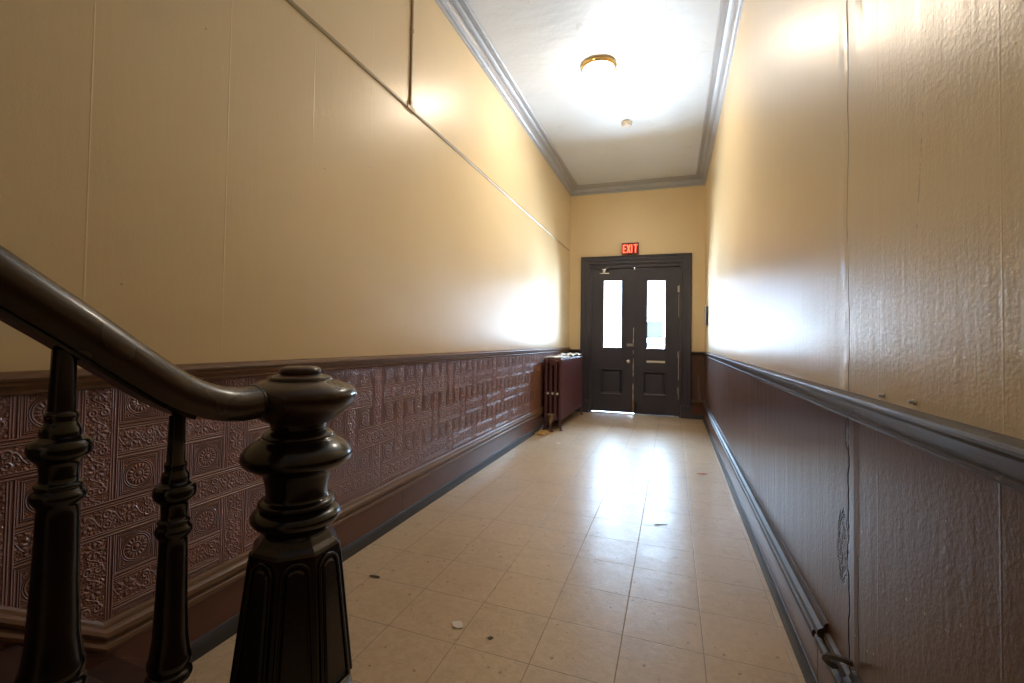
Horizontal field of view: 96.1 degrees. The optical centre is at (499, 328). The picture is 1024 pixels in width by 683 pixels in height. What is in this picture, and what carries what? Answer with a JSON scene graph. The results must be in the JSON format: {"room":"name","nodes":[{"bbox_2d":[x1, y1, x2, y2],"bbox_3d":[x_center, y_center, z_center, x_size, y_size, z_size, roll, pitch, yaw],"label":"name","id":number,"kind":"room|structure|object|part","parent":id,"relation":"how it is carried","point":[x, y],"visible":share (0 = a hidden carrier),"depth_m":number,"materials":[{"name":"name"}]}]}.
{"room":"entrance hallway","nodes":[
{"label":"entrance hallway","id":0,"kind":"room"},
{"bbox_2d":[0,0,570,621],"bbox_3d":[-0.733,-0.659,2.968,0.150,3.830,11.400,0,-2,21],"label":"wall","id":1,"kind":"structure","parent":0,"point":[217,180],"depth_m":1.93,"materials":[{"name":"beige paint"}]},
{"bbox_2d":[0,406,555,662],"bbox_3d":[-0.382,0.529,3.675,0.043,2.282,9.039,0,-2,21],"label":"baseboard","id":2,"kind":"structure","parent":1,"relation":"attached to","point":[215,594],"depth_m":1.90,"materials":[{"name":"paint"}]},
{"bbox_3d":[-0.013,1.276,4.643,0.020,0.069,6.885,0,-2,21],"label":"shoe moulding","id":3,"kind":"part","parent":2,"relation":"part of","materials":[{"name":"grey paint"}]},
{"bbox_2d":[0,347,569,396],"bbox_3d":[-0.728,0.196,2.747,0.044,0.067,11.039,0,-2,21],"label":"chair rail","id":4,"kind":"object","parent":1,"relation":"attached to","point":[13,383],"visible":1,"depth_m":1.93,"materials":[{"name":"brown wood"}]},
{"bbox_2d":[285,0,569,250],"bbox_3d":[-0.607,-1.956,3.047,0.020,0.989,10.280,0,-2,21],"label":"conduit","id":5,"kind":"object","parent":1,"relation":"attached to","point":[294,5],"visible":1,"depth_m":3.09,"materials":[{"name":"beige metal"}]},
{"bbox_2d":[435,0,577,195],"bbox_3d":[-0.634,-2.513,2.795,0.156,0.140,11.039,0,-2,21],"label":"crown molding","id":6,"kind":"structure","parent":1,"relation":"attached to","point":[459,13],"depth_m":4.52,"materials":[{"name":"paint"}]},
{"bbox_2d":[183,411,805,682],"bbox_3d":[0.281,1.335,2.445,2.538,0.150,11.650,0,-2,21],"label":"floor","id":7,"kind":"structure","parent":0,"point":[556,553],"depth_m":2.31,"materials":[{"name":"tile"}]},
{"bbox_2d":[0,644,147,682],"bbox_3d":[-1.125,0.432,0.519,0.838,1.513,2.205,0,-2,21],"label":"staircase","id":8,"kind":"structure","parent":7,"relation":"on","point":[114,669],"depth_m":1.36,"materials":[{"name":"paint"}]},
{"bbox_2d":[14,349,93,682],"bbox_3d":[-0.655,0.370,0.679,0.081,0.677,0.081,1,-1,-1],"label":"baluster","id":9,"kind":"object","parent":8,"relation":"on","point":[53,651],"visible":0.99,"depth_m":0.66,"materials":[{"name":"black wood"}]},
{"bbox_2d":[144,415,196,682],"bbox_3d":[-0.596,0.497,0.837,0.073,0.674,0.073,0,-2,21],"label":"baluster","id":10,"kind":"object","parent":8,"relation":"on","point":[170,652],"visible":0.99,"depth_m":0.82,"materials":[{"name":"black wood"}]},
{"bbox_2d":[229,365,355,682],"bbox_3d":[-0.494,0.652,1.111,0.316,1.122,0.316,0,-2,21],"label":"newel post","id":11,"kind":"object","parent":7,"relation":"on","point":[293,627],"visible":0.96,"depth_m":1.03,"materials":[{"name":"black wood"}]},
{"bbox_2d":[0,245,267,421],"bbox_3d":[-0.742,-0.248,0.439,0.078,0.849,1.228,0,-2,21],"label":"handrail","id":12,"kind":"object","parent":11,"relation":"attached to","point":[32,303],"visible":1,"depth_m":0.72,"materials":[{"name":"brown wood"}]},
{"bbox_3d":[-0.534,0.673,1.005,0.069,0.272,0.037,0,-2,21],"label":"raised panel","id":13,"kind":"part","parent":11,"relation":"part of","materials":[{"name":"brown wood"}]},
{"bbox_3d":[-0.448,0.675,1.008,0.069,0.272,0.037,2,-2,-24],"label":"raised panel","id":14,"kind":"part","parent":11,"relation":"part of","materials":[{"name":"brown wood"}]},
{"bbox_3d":[-0.389,0.677,1.071,0.037,0.272,0.069,0,-2,21],"label":"raised panel","id":15,"kind":"part","parent":11,"relation":"part of","materials":[{"name":"brown wood"}]},
{"bbox_2d":[452,621,462,628],"bbox_3d":[-0.172,1.236,1.922,0.043,0.004,0.053,1,-1,-14],"label":"scrap","id":16,"kind":"object","parent":7,"relation":"on","point":[457,624],"visible":1,"depth_m":1.92,"materials":[{"name":"beige paper"}]},
{"bbox_2d":[536,428,547,434],"bbox_3d":[0.549,1.321,5.898,0.195,0.056,0.435,0,-2,21],"label":"litter","id":17,"kind":"object","parent":7,"relation":"on","point":[541,432],"visible":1,"depth_m":5.85,"materials":[{"name":"orange paper"}]},
{"bbox_2d":[542,355,582,431],"bbox_3d":[0.955,0.900,6.783,0.284,0.958,1.676,0,-2,21],"label":"radiator","id":18,"kind":"object","parent":7,"relation":"on","point":[562,376],"visible":0.94,"depth_m":6.20,"materials":[{"name":"brown metal"}]},
{"bbox_2d":[545,355,570,357],"bbox_3d":[0.822,0.396,6.423,0.230,0.018,0.580,0,-2,21],"label":"paper sheet","id":19,"kind":"object","parent":18,"relation":"on","point":[558,356],"visible":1,"depth_m":6.28,"materials":[{"name":"white paper"}]},
{"bbox_2d":[558,352,581,355],"bbox_3d":[1.089,0.402,7.124,0.225,0.051,0.800,0,-2,21],"label":"crumpled paper","id":20,"kind":"object","parent":18,"relation":"on","point":[570,353],"visible":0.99,"depth_m":6.93,"materials":[{"name":"white paper"}]},
{"bbox_2d":[466,0,720,184],"bbox_3d":[0.342,-2.644,2.545,2.538,0.150,11.650,0,-2,21],"label":"ceiling","id":21,"kind":"structure","parent":0,"point":[662,50],"depth_m":4.55,"materials":[{"name":"paint"}]},
{"bbox_2d":[581,56,617,80],"bbox_3d":[0.952,-2.450,4.400,0.343,0.124,0.355,0,-2,21],"label":"ceiling lamp","id":22,"kind":"object","parent":21,"relation":"attached to","point":[596,68],"visible":1,"depth_m":4.33,"materials":[{"name":"white glass"}]},
{"bbox_3d":[0.952,-2.442,4.410,0.290,0.073,0.290,0,-2,21],"label":"lamp shade","id":23,"kind":"part","parent":22,"relation":"part of","materials":[{"name":"white glass"}]},
{"bbox_2d":[621,120,631,128],"bbox_3d":[1.536,-2.448,5.548,0.136,0.053,0.136,0,-2,21],"label":"smoke detector","id":24,"kind":"object","parent":21,"relation":"attached to","point":[625,124],"visible":1,"depth_m":5.51,"materials":[{"name":"white plastic"}]},
{"bbox_2d":[569,185,704,400],"bbox_3d":[2.275,-0.492,7.734,2.340,3.830,0.300,0,-2,18],"label":"wall","id":25,"kind":"structure","parent":0,"point":[668,220],"depth_m":7.56,"materials":[{"name":"beige paint"}]},
{"bbox_2d":[569,349,579,352],"bbox_3d":[1.290,0.389,7.862,0.220,0.075,0.044,0,-2,18],"label":"chair rail","id":26,"kind":"object","parent":25,"relation":"attached to","point":[571,350],"visible":0.72,"depth_m":7.85,"materials":[{"name":"brown paint"}]},
{"bbox_2d":[591,267,634,412],"bbox_3d":[1.898,0.186,7.717,0.724,2.416,0.125,0,-2,18],"label":"door","id":27,"kind":"structure","parent":25,"relation":"in","point":[612,368],"depth_m":7.72,"materials":[{"name":"paint"}]},
{"bbox_3d":[1.881,0.890,7.715,0.357,0.428,0.043,0,-2,18],"label":"panel moulding","id":28,"kind":"part","parent":27,"relation":"part of","materials":[{"name":"paint"}]},
{"bbox_3d":[1.888,0.890,7.734,0.347,0.418,0.022,0,-2,18],"label":"panel","id":29,"kind":"part","parent":27,"relation":"part of","materials":[{"name":"paint"}]},
{"bbox_2d":[622,242,638,254],"bbox_3d":[2.167,-1.315,7.605,0.268,0.190,0.057,0,-2,18],"label":"exit sign","id":30,"kind":"object","parent":25,"relation":"attached to","point":[627,248],"visible":1,"depth_m":7.58,"materials":[{"name":"red plastic"}]},
{"bbox_2d":[579,253,691,418],"bbox_3d":[2.257,0.121,7.691,1.762,2.642,0.356,0,-2,18],"label":"door frame","id":31,"kind":"structure","parent":25,"relation":"attached to","point":[684,260],"depth_m":7.48,"materials":[{"name":"paint"}]},
{"bbox_2d":[571,175,703,195],"bbox_3d":[2.236,-2.348,7.573,2.160,0.140,0.156,0,-2,18],"label":"crown molding","id":32,"kind":"structure","parent":25,"relation":"attached to","point":[688,180],"depth_m":7.57,"materials":[{"name":"paint"}]},
{"bbox_2d":[576,400,703,418],"bbox_3d":[2.197,1.270,7.536,2.160,0.296,0.043,0,-2,18],"label":"baseboard","id":33,"kind":"structure","parent":25,"relation":"attached to","point":[697,408],"depth_m":7.22,"materials":[{"name":"paint"}]},
{"bbox_3d":[2.192,1.383,7.525,2.120,0.069,0.020,0,-2,18],"label":"shoe moulding","id":34,"kind":"part","parent":33,"relation":"part of","materials":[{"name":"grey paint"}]},
{"bbox_3d":[2.199,1.149,7.539,2.160,0.056,0.043,0,-2,18],"label":"cap moulding","id":35,"kind":"part","parent":33,"relation":"part of","materials":[{"name":"brown wood"}]},
{"bbox_2d":[634,266,679,415],"bbox_3d":[2.566,0.199,7.503,0.699,2.418,0.110,0,-2,18],"label":"door","id":36,"kind":"structure","parent":25,"relation":"in","point":[656,370],"depth_m":7.50,"materials":[{"name":"paint"}]},
{"bbox_3d":[2.527,0.900,7.501,0.367,0.392,0.043,0,-2,18],"label":"panel moulding","id":37,"kind":"part","parent":36,"relation":"part of","materials":[{"name":"paint"}]},
{"bbox_3d":[2.533,0.901,7.520,0.357,0.382,0.022,0,-2,18],"label":"panel","id":38,"kind":"part","parent":36,"relation":"part of","materials":[{"name":"paint"}]},
{"bbox_2d":[691,351,703,355],"bbox_3d":[3.131,0.402,7.252,0.220,0.075,0.044,0,-2,18],"label":"chair rail","id":39,"kind":"object","parent":25,"relation":"attached to","point":[693,353],"visible":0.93,"depth_m":7.25,"materials":[{"name":"brown paint"}]},
{"bbox_2d":[705,0,1023,682],"bbox_3d":[1.408,-0.646,2.162,0.150,3.830,11.400,0,-2,21],"label":"wall","id":40,"kind":"structure","parent":0,"point":[864,187],"depth_m":1.13,"materials":[{"name":"beige paint"}]},
{"bbox_2d":[705,306,707,324],"bbox_3d":[2.985,-0.179,6.621,0.034,0.270,0.090,0,-2,21],"label":"wall box","id":41,"kind":"object","parent":40,"relation":"attached to","point":[706,308],"visible":1,"depth_m":6.58,"materials":[{"name":"black metal"}]},
{"bbox_2d":[696,0,743,184],"bbox_3d":[1.255,-2.500,2.131,0.156,0.140,11.125,0,-2,21],"label":"crown molding","id":42,"kind":"structure","parent":40,"relation":"attached to","point":[730,11],"depth_m":4.43,"materials":[{"name":"paint"}]},
{"bbox_2d":[702,401,861,682],"bbox_3d":[1.236,1.100,2.026,0.076,0.328,11.125,0,-2,21],"label":"baseboard","id":43,"kind":"structure","parent":40,"relation":"attached to","point":[819,660],"depth_m":1.96,"materials":[{"name":"paint"}]},
{"bbox_3d":[1.238,1.229,2.010,0.020,0.069,11.104,0,-2,21],"label":"shoe moulding","id":44,"kind":"part","parent":43,"relation":"part of","materials":[{"name":"grey paint"}]},
{"bbox_2d":[703,352,1023,492],"bbox_3d":[1.266,0.242,2.041,0.041,0.078,11.125,0,-2,21],"label":"chair rail","id":45,"kind":"object","parent":40,"relation":"attached to","point":[998,457],"visible":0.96,"depth_m":0.91,"materials":[{"name":"wood"}]},
{"bbox_2d":[908,399,915,404],"bbox_3d":[0.868,0.155,0.970,0.012,0.012,0.012,0,-2,21],"label":"anchor","id":46,"kind":"object","parent":40,"relation":"attached to","point":[913,401],"visible":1,"depth_m":0.97,"materials":[{"name":"brown"}]},
{"label":"outside","id":47,"kind":"structure","parent":0,"visible":0},
{"bbox_2d":[647,304,664,348],"bbox_3d":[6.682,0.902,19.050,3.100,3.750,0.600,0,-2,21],"label":"facade","id":48,"kind":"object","parent":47,"point":[656,312],"visible":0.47,"depth_m":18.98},
{"bbox_3d":[6.398,0.689,18.917,0.660,0.180,0.100,0,-2,21],"label":"sign panel","id":49,"kind":"part","parent":48,"relation":"part of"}
]}

